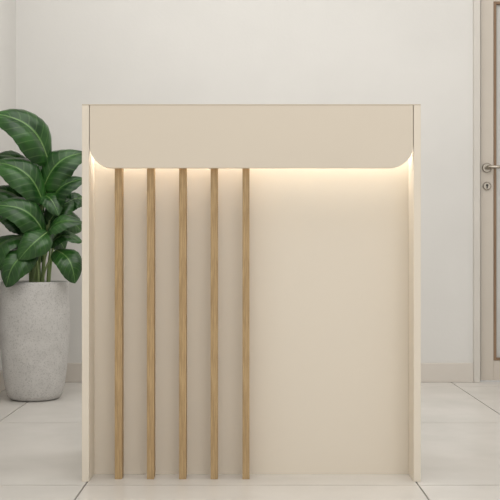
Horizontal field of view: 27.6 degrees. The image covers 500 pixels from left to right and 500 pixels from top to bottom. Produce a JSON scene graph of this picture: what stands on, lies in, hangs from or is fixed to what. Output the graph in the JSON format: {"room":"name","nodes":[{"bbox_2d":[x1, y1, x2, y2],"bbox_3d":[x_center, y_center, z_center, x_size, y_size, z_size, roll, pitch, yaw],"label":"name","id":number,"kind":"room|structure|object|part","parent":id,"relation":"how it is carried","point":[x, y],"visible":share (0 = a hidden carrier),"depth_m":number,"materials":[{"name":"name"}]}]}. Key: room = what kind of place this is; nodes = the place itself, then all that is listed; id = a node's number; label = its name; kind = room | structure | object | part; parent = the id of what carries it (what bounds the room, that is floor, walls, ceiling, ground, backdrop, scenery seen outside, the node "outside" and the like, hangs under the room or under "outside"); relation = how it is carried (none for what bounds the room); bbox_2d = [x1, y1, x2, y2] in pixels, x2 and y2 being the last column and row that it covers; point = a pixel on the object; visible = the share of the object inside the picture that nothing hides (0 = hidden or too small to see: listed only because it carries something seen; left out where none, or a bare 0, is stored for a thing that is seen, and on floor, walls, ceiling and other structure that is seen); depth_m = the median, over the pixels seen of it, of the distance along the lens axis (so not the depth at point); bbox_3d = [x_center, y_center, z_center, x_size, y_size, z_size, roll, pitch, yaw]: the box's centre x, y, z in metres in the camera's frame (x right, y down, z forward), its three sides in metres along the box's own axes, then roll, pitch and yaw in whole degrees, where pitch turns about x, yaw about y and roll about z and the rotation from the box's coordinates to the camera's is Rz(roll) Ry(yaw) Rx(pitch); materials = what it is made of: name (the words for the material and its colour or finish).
{"room":"reception area","nodes":[
{"label":"reception area","id":0,"kind":"room"},
{"bbox_2d":[0,0,15,369],"bbox_3d":[-1.273,-0.666,2.335,0.120,2.700,5.870,0,0,0],"label":"wall","id":1,"kind":"structure","parent":0,"point":[7,7],"depth_m":5.09,"materials":[{"name":"paint"}]},
{"bbox_2d":[0,370,4,391],"bbox_3d":[-1.206,0.634,2.335,0.014,0.100,5.870,0,0,0],"label":"baseboard","id":2,"kind":"structure","parent":1,"relation":"attached to","point":[2,386],"depth_m":4.91,"materials":[{"name":"paint"}]},
{"bbox_2d":[16,0,472,362],"bbox_3d":[0.844,-0.666,5.330,4.353,2.700,0.120,0,0,0],"label":"wall","id":3,"kind":"structure","parent":0,"point":[70,54],"depth_m":5.27,"materials":[{"name":"paint"}]},
{"bbox_2d":[65,363,473,381],"bbox_3d":[-0.021,0.634,5.263,2.355,0.100,0.014,0,0,0],"label":"baseboard","id":4,"kind":"structure","parent":3,"relation":"attached to","point":[430,372],"depth_m":5.26,"materials":[{"name":"paint"}]},
{"bbox_2d":[473,0,479,381],"bbox_3d":[1.655,-0.373,5.320,0.998,2.114,0.140,0,0,0],"label":"door frame","id":5,"kind":"structure","parent":3,"relation":"attached to","point":[476,3],"depth_m":5.25,"materials":[{"name":"beige wood"}]},
{"bbox_2d":[480,0,499,380],"bbox_3d":[1.655,-0.356,5.270,0.916,2.068,0.101,0,0,0],"label":"door","id":6,"kind":"structure","parent":3,"relation":"in","point":[489,9],"depth_m":5.28,"materials":[{"name":"beige wood"}]},
{"bbox_3d":[1.229,-0.427,5.275,0.050,0.050,0.010,0,0,0],"label":"handle","id":7,"kind":"part","parent":6,"relation":"part of","materials":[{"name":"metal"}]},
{"bbox_3d":[1.283,-0.427,5.245,0.128,0.019,0.051,0,0,0],"label":"lever","id":8,"kind":"part","parent":6,"relation":"part of","materials":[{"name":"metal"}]},
{"bbox_3d":[1.655,-0.358,5.300,0.752,1.835,0.008,0,0,0],"label":"glass pane","id":9,"kind":"part","parent":6,"relation":"part of","materials":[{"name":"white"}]},
{"bbox_2d":[0,380,499,499],"bbox_3d":[0.844,0.714,2.785,4.353,0.060,6.770,0,0,0],"label":"floor","id":10,"kind":"structure","parent":0,"point":[41,441],"depth_m":3.20,"materials":[{"name":"tile"}]},
{"bbox_2d":[0,109,81,401],"bbox_3d":[-0.972,0.019,4.658,0.437,1.330,0.363,0,0,0],"label":"potted plant","id":11,"kind":"object","parent":10,"relation":"on","point":[35,311],"visible":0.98,"depth_m":4.57,"materials":[{"name":"green plant"}]},
{"bbox_3d":[-0.990,0.414,4.680,0.320,0.540,0.320,0,0,0],"label":"pot","id":12,"kind":"part","parent":11,"relation":"part of","materials":[{"name":"concrete"}]},
{"bbox_3d":[-0.966,-0.174,4.649,0.287,0.709,0.268,0,0,0],"label":"stem","id":13,"kind":"part","parent":11,"relation":"part of","materials":[{"name":"green plant"}]},
{"bbox_2d":[82,104,420,481],"bbox_3d":[0.004,0.127,3.250,1.000,1.114,0.500,0,0,0],"label":"reception desk","id":14,"kind":"object","parent":10,"relation":"on","point":[251,273],"depth_m":3.10,"materials":[{"name":"beige laminate"}]},
{"bbox_3d":[-0.485,0.129,3.250,0.021,1.111,0.500,0,0,0],"label":"panel","id":15,"kind":"part","parent":14,"relation":"part of","materials":[{"name":"beige laminate"}]},
{"bbox_3d":[0.004,-0.428,3.250,1.000,0.003,0.500,0,0,0],"label":"panel","id":16,"kind":"part","parent":14,"relation":"part of","materials":[{"name":"beige"}]},
{"bbox_3d":[0.004,-0.335,3.010,0.954,0.185,0.018,0,0,0],"label":"header panel","id":17,"kind":"part","parent":14,"relation":"part of","materials":[{"name":"beige laminate"}]},
{"bbox_3d":[0.493,0.129,3.250,0.021,1.111,0.500,0,0,0],"label":"panel","id":18,"kind":"part","parent":14,"relation":"part of","materials":[{"name":"beige laminate"}]}
]}

